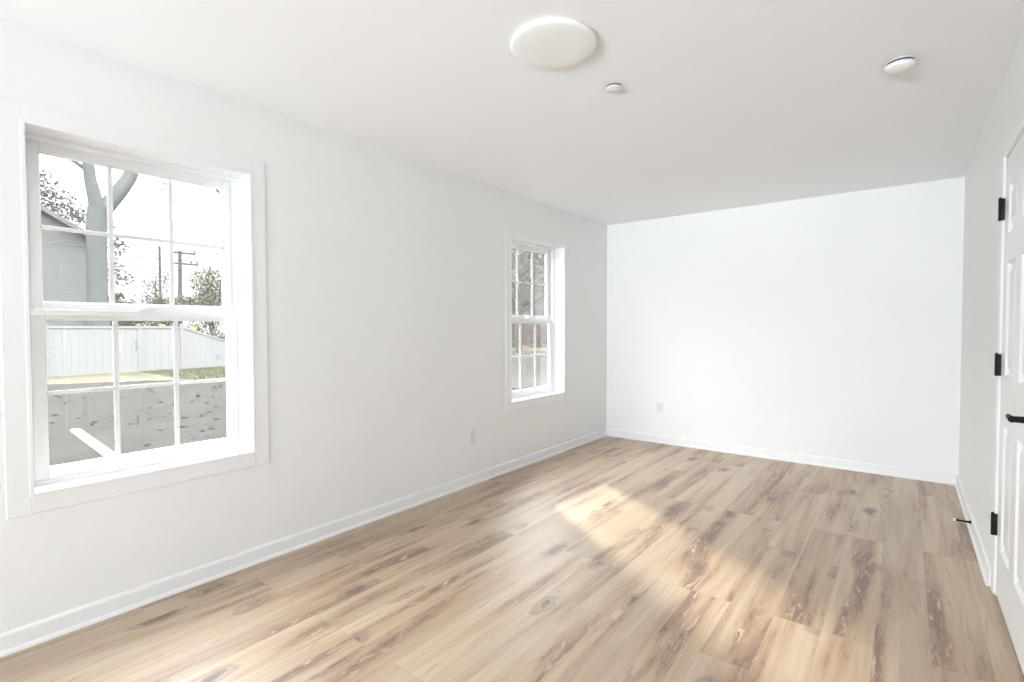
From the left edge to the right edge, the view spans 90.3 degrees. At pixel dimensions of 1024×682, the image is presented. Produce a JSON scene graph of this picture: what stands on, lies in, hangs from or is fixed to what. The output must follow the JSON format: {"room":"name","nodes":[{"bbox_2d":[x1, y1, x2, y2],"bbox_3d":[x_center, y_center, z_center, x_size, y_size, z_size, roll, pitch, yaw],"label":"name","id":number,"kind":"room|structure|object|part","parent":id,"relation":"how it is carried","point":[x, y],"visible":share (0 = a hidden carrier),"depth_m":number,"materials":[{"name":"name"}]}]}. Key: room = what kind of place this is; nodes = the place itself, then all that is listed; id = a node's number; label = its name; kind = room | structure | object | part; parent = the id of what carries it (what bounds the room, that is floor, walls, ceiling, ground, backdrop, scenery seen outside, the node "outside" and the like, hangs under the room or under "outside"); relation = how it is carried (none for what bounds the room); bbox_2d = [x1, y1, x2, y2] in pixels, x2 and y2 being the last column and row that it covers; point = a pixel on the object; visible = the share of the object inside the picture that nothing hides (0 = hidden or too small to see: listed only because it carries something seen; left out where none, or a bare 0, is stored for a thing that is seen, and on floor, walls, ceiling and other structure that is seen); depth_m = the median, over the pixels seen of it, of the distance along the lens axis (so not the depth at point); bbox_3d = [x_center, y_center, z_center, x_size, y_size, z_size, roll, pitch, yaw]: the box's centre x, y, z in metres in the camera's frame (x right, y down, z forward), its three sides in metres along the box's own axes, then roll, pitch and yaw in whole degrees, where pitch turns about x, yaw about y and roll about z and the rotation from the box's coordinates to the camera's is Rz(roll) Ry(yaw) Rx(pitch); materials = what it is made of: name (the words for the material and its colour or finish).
{"room":"empty bedroom","nodes":[
{"label":"empty bedroom","id":0,"kind":"room"},
{"bbox_2d":[0,20,606,632],"bbox_3d":[-2.200,0.000,1.805,0.185,2.440,10.567,1,2,38],"label":"wall","id":1,"kind":"structure","parent":0,"point":[386,270],"depth_m":3.09,"materials":[{"name":"paint"}]},
{"bbox_2d":[0,96,268,518],"bbox_3d":[-1.721,-0.134,2.420,0.194,1.630,1.030,1,2,38],"label":"window","id":2,"kind":"structure","parent":1,"relation":"in","point":[27,130],"depth_m":2.32,"materials":[{"name":"paint"}]},
{"bbox_3d":[-1.786,-0.489,2.460,0.030,0.731,0.826,1,2,38],"label":"sash","id":3,"kind":"part","parent":2,"relation":"part of","materials":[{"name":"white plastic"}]},
{"bbox_2d":[40,167,222,304],"bbox_3d":[-1.782,-0.492,2.457,0.005,0.633,0.734,1,2,38],"label":"grille","id":4,"kind":"object","parent":2,"relation":"attached to","point":[110,234],"depth_m":2.43,"materials":[{"name":"white plastic"}]},
{"bbox_3d":[-1.757,0.222,2.458,0.030,0.728,0.826,1,2,38],"label":"sash","id":5,"kind":"part","parent":2,"relation":"part of","materials":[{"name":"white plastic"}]},
{"bbox_3d":[-1.742,-0.119,2.437,0.010,0.006,0.816,1,2,38],"label":"lift rail","id":6,"kind":"part","parent":2,"relation":"part of","materials":[{"name":"white plastic"}]},
{"bbox_3d":[-1.766,-0.135,2.455,0.072,1.474,0.874,1,2,38],"label":"frame","id":7,"kind":"part","parent":2,"relation":"part of","materials":[{"name":"white plastic"}]},
{"bbox_2d":[47,321,227,455],"bbox_3d":[-1.753,0.217,2.455,0.005,0.634,0.734,1,2,38],"label":"grille","id":8,"kind":"object","parent":2,"relation":"attached to","point":[176,383],"depth_m":2.49,"materials":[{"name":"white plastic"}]},
{"bbox_2d":[0,428,606,657],"bbox_3d":[-2.116,1.179,1.773,0.024,0.085,10.567,1,2,38],"label":"baseboard","id":9,"kind":"structure","parent":1,"relation":"attached to","point":[15,640],"depth_m":2.63,"materials":[{"name":"paint"}]},
{"bbox_2d":[469,429,474,444],"bbox_3d":[-0.322,0.770,4.100,0.008,0.120,0.076,1,2,38],"label":"wall outlet","id":10,"kind":"object","parent":1,"relation":"attached to","point":[472,431],"visible":1,"depth_m":4.09,"materials":[{"name":"white plastic"}]},
{"bbox_2d":[505,225,567,411],"bbox_3d":[0.189,-0.204,4.891,0.194,1.630,1.034,1,2,38],"label":"window","id":11,"kind":"structure","parent":1,"relation":"in","point":[555,250],"depth_m":5.13,"materials":[{"name":"paint"}]},
{"bbox_2d":[512,249,545,314],"bbox_3d":[0.128,-0.562,4.929,0.005,0.633,0.738,1,2,38],"label":"grille","id":12,"kind":"object","parent":11,"relation":"attached to","point":[530,250],"depth_m":5.02,"materials":[{"name":"white plastic"}]},
{"bbox_2d":[512,324,548,389],"bbox_3d":[0.157,0.147,4.926,0.005,0.634,0.738,1,2,38],"label":"grille","id":13,"kind":"object","parent":11,"relation":"attached to","point":[546,386],"depth_m":5.02,"materials":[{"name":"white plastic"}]},
{"bbox_3d":[0.123,-0.559,4.932,0.030,0.731,0.830,1,2,38],"label":"sash","id":14,"kind":"part","parent":11,"relation":"part of","materials":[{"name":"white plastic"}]},
{"bbox_3d":[0.152,0.152,4.930,0.030,0.728,0.830,1,2,38],"label":"sash","id":15,"kind":"part","parent":11,"relation":"part of","materials":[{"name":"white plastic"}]},
{"bbox_3d":[0.168,-0.189,4.908,0.010,0.006,0.820,1,2,38],"label":"lift rail","id":16,"kind":"part","parent":11,"relation":"part of","materials":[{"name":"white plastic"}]},
{"bbox_3d":[0.143,-0.205,4.927,0.072,1.474,0.878,1,2,38],"label":"frame","id":17,"kind":"part","parent":11,"relation":"part of","materials":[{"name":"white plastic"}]},
{"bbox_2d":[0,436,1023,681],"bbox_3d":[-0.965,1.306,0.793,3.418,0.120,10.717,1,2,38],"label":"floor","id":18,"kind":"structure","parent":0,"point":[608,558],"depth_m":2.39,"materials":[{"name":"brown wood"}]},
{"bbox_2d":[0,0,1023,224],"bbox_3d":[-0.923,-1.270,0.783,3.418,0.150,10.867,1,2,38],"label":"ceiling","id":19,"kind":"structure","parent":0,"point":[721,104],"depth_m":2.41,"materials":[{"name":"paint"}]},
{"bbox_2d":[510,18,596,67],"bbox_3d":[0.171,-1.221,2.105,0.355,0.024,0.355,1,2,38],"label":"recessed light","id":20,"kind":"object","parent":19,"relation":"in","point":[548,42],"visible":1,"depth_m":2.07,"materials":[{"name":"white plastic"}]},
{"bbox_2d":[605,83,622,92],"bbox_3d":[0.499,-1.236,2.493,0.086,0.014,0.086,1,2,38],"label":"sprinkler cover","id":21,"kind":"object","parent":19,"relation":"attached to","point":[614,87],"visible":1,"depth_m":2.48,"materials":[{"name":"plastic"}]},
{"bbox_2d":[884,56,916,74],"bbox_3d":[1.723,-1.218,2.262,0.116,0.043,0.116,1,2,38],"label":"smoke detector","id":22,"kind":"object","parent":19,"relation":"attached to","point":[900,65],"visible":1,"depth_m":2.23,"materials":[{"name":"plastic"}]},
{"bbox_2d":[606,177,964,473],"bbox_3d":[2.354,-0.096,5.057,3.418,2.640,0.150,1,2,38],"label":"wall","id":23,"kind":"structure","parent":0,"point":[830,326],"depth_m":4.71,"materials":[{"name":"paint"}]},
{"bbox_2d":[657,402,662,412],"bbox_3d":[1.612,0.723,5.554,0.076,0.120,0.008,1,2,38],"label":"wall outlet","id":24,"kind":"object","parent":23,"relation":"attached to","point":[659,404],"visible":1,"depth_m":5.55,"materials":[{"name":"white plastic"}]},
{"bbox_2d":[607,428,958,484],"bbox_3d":[2.325,1.084,5.003,3.103,0.085,0.024,1,2,38],"label":"baseboard","id":25,"kind":"structure","parent":23,"relation":"attached to","point":[895,471],"depth_m":4.74,"materials":[{"name":"paint"}]},
{"bbox_2d":[959,29,1023,585],"bbox_3d":[0.380,0.049,-0.187,0.130,2.440,10.567,1,2,38],"label":"wall","id":26,"kind":"structure","parent":0,"point":[983,175],"depth_m":2.90,"materials":[{"name":"paint"}]},
{"bbox_2d":[955,475,990,586],"bbox_3d":[0.321,1.225,-0.108,0.024,0.085,10.567,1,2,38],"label":"baseboard","id":27,"kind":"structure","parent":26,"relation":"attached to","point":[983,560],"depth_m":2.96,"materials":[{"name":"paint"}]},
{"bbox_2d":[953,518,970,523],"bbox_3d":[2.809,1.122,3.183,0.085,0.026,0.026,1,2,38],"label":"door stop","id":28,"kind":"object","parent":27,"relation":"attached to","point":[954,519],"visible":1,"depth_m":3.18,"materials":[{"name":"black metal"}]},
{"bbox_2d":[990,105,1023,674],"bbox_3d":[2.053,0.150,2.031,0.188,2.112,0.949,1,2,38],"label":"door","id":29,"kind":"structure","parent":26,"relation":"in","point":[1007,524],"depth_m":2.16,"materials":[{"name":"paint"}]},
{"bbox_3d":[1.817,0.277,1.832,0.061,0.066,0.146,1,2,38],"label":"lever handle","id":30,"kind":"part","parent":29,"relation":"part of","materials":[{"name":"black metal"}]},
{"label":"outside","id":31,"kind":"structure","parent":0,"visible":0},
{"bbox_2d":[512,375,547,389],"bbox_3d":[0.574,1.118,14.159,6.203,0.030,2.412,-1,2,-32],"label":"ground walk","id":32,"kind":"structure","parent":31,"point":[529,381],"depth_m":13.95,"materials":[{"name":"concrete"}]},
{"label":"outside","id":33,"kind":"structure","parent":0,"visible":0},
{"bbox_2d":[47,337,547,465],"bbox_3d":[-16.475,0.112,56.968,89.814,0.200,150.000,1,2,38],"label":"ground","id":34,"kind":"structure","parent":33,"point":[65,447],"depth_m":8.83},
{"bbox_2d":[40,162,86,228],"bbox_3d":[-27.752,-5.136,28.989,3.969,11.855,7.422,1,2,38],"label":"leafy tree","id":35,"kind":"object","parent":34,"relation":"on","point":[43,193],"visible":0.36,"depth_m":29.99,"materials":[{"name":"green plant"}]},
{"bbox_2d":[41,205,86,325],"bbox_3d":[-25.867,-3.801,18.611,10.300,9.720,14.900,1,2,38],"label":"gabled house","id":36,"kind":"structure","parent":34,"relation":"on","point":[63,253],"depth_m":20.62,"materials":[{"name":"grey wood"}]},
{"bbox_2d":[70,429,115,456],"bbox_3d":[-5.581,1.332,6.760,2.355,0.022,0.110,1,2,41],"label":"parking line","id":37,"kind":"object","parent":34,"relation":"on","point":[96,445],"visible":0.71,"depth_m":6.59,"materials":[{"name":"white paint"}]},
{"bbox_2d":[115,292,124,300],"bbox_3d":[-18.845,-0.723,24.283,0.840,3.241,0.752,1,2,38],"label":"shrub","id":38,"kind":"object","parent":34,"relation":"on","point":[118,294],"visible":0.17,"depth_m":24.21,"materials":[{"name":"green plant"}]},
{"bbox_2d":[108,295,150,325],"bbox_3d":[-16.289,-0.506,21.429,2.126,2.952,1.604,-1,2,-32],"label":"shrub","id":39,"kind":"object","parent":34,"relation":"on","point":[120,323],"visible":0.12,"depth_m":21.33,"materials":[{"name":"green plant"}]},
{"bbox_2d":[46,324,225,376],"bbox_3d":[-13.551,0.268,16.416,0.120,1.660,16.724,1,2,38],"label":"vinyl fence","id":40,"kind":"object","parent":34,"relation":"on","point":[71,350],"visible":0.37,"depth_m":17.18,"materials":[{"name":"white plastic"}]},
{"bbox_3d":[-14.226,0.317,15.548,0.095,1.610,0.100,1,2,38],"label":"post","id":41,"kind":"part","parent":40,"relation":"part of","materials":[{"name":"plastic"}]},
{"bbox_3d":[-13.492,-0.449,16.476,0.080,0.070,2.400,1,2,38],"label":"rail","id":42,"kind":"part","parent":40,"relation":"part of","materials":[{"name":"plastic"}]},
{"bbox_3d":[-13.490,0.315,16.497,0.030,1.500,2.397,1,2,38],"label":"board panel","id":43,"kind":"part","parent":40,"relation":"part of","materials":[{"name":"plastic"}]},
{"bbox_3d":[-13.489,1.020,16.516,0.070,0.110,2.400,1,2,38],"label":"rail","id":44,"kind":"part","parent":40,"relation":"part of","materials":[{"name":"plastic"}]},
{"bbox_3d":[-12.759,0.263,17.447,0.095,1.610,0.100,1,2,38],"label":"post","id":45,"kind":"part","parent":40,"relation":"part of","materials":[{"name":"plastic"}]},
{"bbox_3d":[-12.361,-0.491,17.940,0.080,0.070,1.300,1,2,38],"label":"rail","id":46,"kind":"part","parent":40,"relation":"part of","materials":[{"name":"plastic"}]},
{"bbox_3d":[-12.360,0.274,17.961,0.030,1.500,1.297,1,2,38],"label":"board panel","id":47,"kind":"part","parent":40,"relation":"part of","materials":[{"name":"plastic"}]},
{"bbox_3d":[-12.358,0.979,17.980,0.070,0.110,1.300,1,2,38],"label":"rail","id":48,"kind":"part","parent":40,"relation":"part of","materials":[{"name":"plastic"}]},
{"bbox_3d":[-11.964,0.234,18.476,0.095,1.610,0.100,1,2,38],"label":"post","id":49,"kind":"part","parent":40,"relation":"part of","materials":[{"name":"plastic"}]},
{"bbox_3d":[-11.413,-0.206,19.175,0.080,0.709,1.800,1,2,38],"label":"rail","id":50,"kind":"part","parent":40,"relation":"part of","materials":[{"name":"plastic"}]},
{"bbox_3d":[-11.411,0.944,19.206,0.070,0.110,1.800,1,2,38],"label":"rail","id":51,"kind":"part","parent":40,"relation":"part of","materials":[{"name":"plastic"}]},
{"bbox_3d":[-11.412,0.239,19.187,0.030,1.500,1.797,1,2,38],"label":"board panel","id":52,"kind":"part","parent":40,"relation":"part of","materials":[{"name":"plastic"}]},
{"bbox_2d":[119,378,164,380],"bbox_3d":[-10.803,1.126,14.760,1.456,0.022,0.160,-1,2,-36],"label":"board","id":53,"kind":"object","parent":34,"relation":"on","point":[155,378],"visible":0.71,"depth_m":14.77,"materials":[{"name":"beige wood"}]},
{"bbox_2d":[70,160,219,325],"bbox_3d":[-15.011,-4.826,21.063,3.358,11.599,7.211,1,2,38],"label":"forked tree","id":54,"kind":"object","parent":34,"relation":"on","point":[97,270],"visible":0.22,"depth_m":19.49,"materials":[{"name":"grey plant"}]},
{"bbox_2d":[132,271,169,324],"bbox_3d":[-18.314,-1.414,26.188,1.387,4.517,1.955,1,2,38],"label":"bare shrub","id":55,"kind":"object","parent":34,"relation":"on","point":[155,294],"visible":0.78,"depth_m":26.19,"materials":[{"name":"grey plant"}]},
{"bbox_3d":[-18.443,-1.238,26.409,0.138,4.153,0.918,1,2,38],"label":"stem","id":56,"kind":"part","parent":55,"relation":"part of","materials":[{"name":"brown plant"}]},
{"bbox_2d":[158,246,161,300],"bbox_3d":[-25.469,-3.148,36.901,0.220,7.430,0.213,1,2,38],"label":"utility pole","id":57,"kind":"object","parent":34,"relation":"on","point":[159,247],"visible":0.41,"depth_m":36.82,"materials":[{"name":"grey wood"}]},
{"bbox_2d":[147,294,202,327],"bbox_3d":[-16.260,-0.719,24.892,1.584,3.191,2.886,1,2,38],"label":"shrub","id":58,"kind":"object","parent":34,"relation":"on","point":[180,301],"visible":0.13,"depth_m":24.25,"materials":[{"name":"green plant"}]},
{"bbox_2d":[174,251,198,323],"bbox_3d":[-24.479,-3.133,38.184,0.339,7.332,1.860,1,2,38],"label":"utility pole","id":59,"kind":"object","parent":34,"relation":"on","point":[180,253],"visible":0.6,"depth_m":37.80,"materials":[{"name":"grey wood"}]},
{"bbox_2d":[108,265,217,273],"bbox_3d":[-23.909,-5.396,38.540,0.044,0.513,46.002,1,2,38],"label":"overhead wire","id":60,"kind":"object","parent":59,"relation":"attached to","point":[108,265],"visible":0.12,"depth_m":36.46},
{"bbox_2d":[107,243,218,254],"bbox_3d":[-23.991,-6.897,38.561,0.044,0.513,46.002,1,2,38],"label":"overhead wire","id":61,"kind":"object","parent":59,"relation":"attached to","point":[107,243],"visible":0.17,"depth_m":37.12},
{"bbox_2d":[114,255,220,264],"bbox_3d":[-23.950,-6.127,38.551,0.044,0.513,46.002,1,2,38],"label":"overhead wire","id":62,"kind":"object","parent":59,"relation":"attached to","point":[114,255],"visible":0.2,"depth_m":36.66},
{"bbox_2d":[184,265,222,333],"bbox_3d":[-13.694,-1.258,23.436,2.050,4.337,2.535,0,2,7],"label":"shrub","id":63,"kind":"object","parent":34,"relation":"on","point":[209,299],"visible":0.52,"depth_m":22.94,"materials":[{"name":"green plant"}]},
{"bbox_3d":[-13.784,-0.866,23.453,0.138,3.553,1.518,1,2,38],"label":"stem","id":64,"kind":"part","parent":63,"relation":"part of","materials":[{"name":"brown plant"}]},
{"bbox_2d":[188,323,225,339],"bbox_3d":[-11.571,0.125,20.844,1.121,1.710,2.957,1,2,42],"label":"shrub","id":65,"kind":"object","parent":34,"relation":"on","point":[221,335],"visible":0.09,"depth_m":20.33,"materials":[{"name":"green plant"}]},
{"bbox_2d":[512,249,544,352],"bbox_3d":[0.689,-3.700,29.427,6.490,8.854,7.443,1,2,38],"label":"bare tree","id":66,"kind":"object","parent":34,"relation":"on","point":[517,345],"visible":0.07,"depth_m":29.87,"materials":[{"name":"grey plant"}]},
{"bbox_2d":[512,249,544,314],"bbox_3d":[2.176,-2.593,22.070,5.338,7.034,5.712,-1,2,-20],"label":"bare tree","id":67,"kind":"object","parent":34,"relation":"on","point":[540,257],"visible":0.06,"depth_m":22.93,"materials":[{"name":"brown plant"}]},
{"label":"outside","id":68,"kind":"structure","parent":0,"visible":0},
{"bbox_2d":[512,344,547,350],"bbox_3d":[3.491,0.179,49.130,41.000,0.015,38.000,1,2,38],"label":"strip","id":69,"kind":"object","parent":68,"point":[524,347],"depth_m":35.98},
{"bbox_2d":[512,248,544,346],"bbox_3d":[0.610,-3.559,38.476,6.492,8.088,5.697,0,2,-4],"label":"bare tree","id":70,"kind":"object","parent":69,"relation":"on","point":[526,279],"visible":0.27,"depth_m":38.64,"materials":[{"name":"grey plant"}]},
{"bbox_2d":[512,249,547,344],"bbox_3d":[3.786,-6.542,48.219,18.800,13.500,9.800,0,2,2],"label":"house","id":71,"kind":"structure","parent":69,"relation":"on","point":[528,330],"depth_m":44.87,"materials":[{"name":"grey"}]},
{"bbox_3d":[1.052,-2.396,44.901,0.730,1.600,0.050,0,2,2],"label":"door","id":72,"kind":"part","parent":71,"relation":"part of","materials":[{"name":"white"}]},
{"bbox_2d":[527,332,547,347],"bbox_3d":[2.041,-0.041,37.682,2.216,1.323,1.177,-1,2,-38],"label":"hedge","id":73,"kind":"object","parent":69,"relation":"on","point":[542,335],"visible":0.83,"depth_m":37.54,"materials":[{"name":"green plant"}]},
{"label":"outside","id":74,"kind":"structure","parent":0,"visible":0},
{"bbox_2d":[47,373,151,384],"bbox_3d":[-14.840,1.186,12.888,5.300,0.018,8.200,1,2,38],"label":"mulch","id":75,"kind":"object","parent":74,"point":[94,378],"visible":0.5,"depth_m":14.83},
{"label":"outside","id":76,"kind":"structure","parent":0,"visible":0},
{"bbox_2d":[112,367,225,381],"bbox_3d":[-7.354,0.970,20.370,7.000,0.020,12.800,1,2,38],"label":"verge","id":77,"kind":"structure","parent":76,"point":[142,375],"depth_m":15.99,"materials":[{"name":"green plant"}]},
{"bbox_2d":[141,366,225,379],"bbox_3d":[-8.583,0.969,18.288,5.248,0.100,6.645,1,2,38],"label":"grass","id":78,"kind":"structure","parent":77,"relation":"on","point":[202,373],"depth_m":16.60,"materials":[{"name":"green plant"}]}
]}

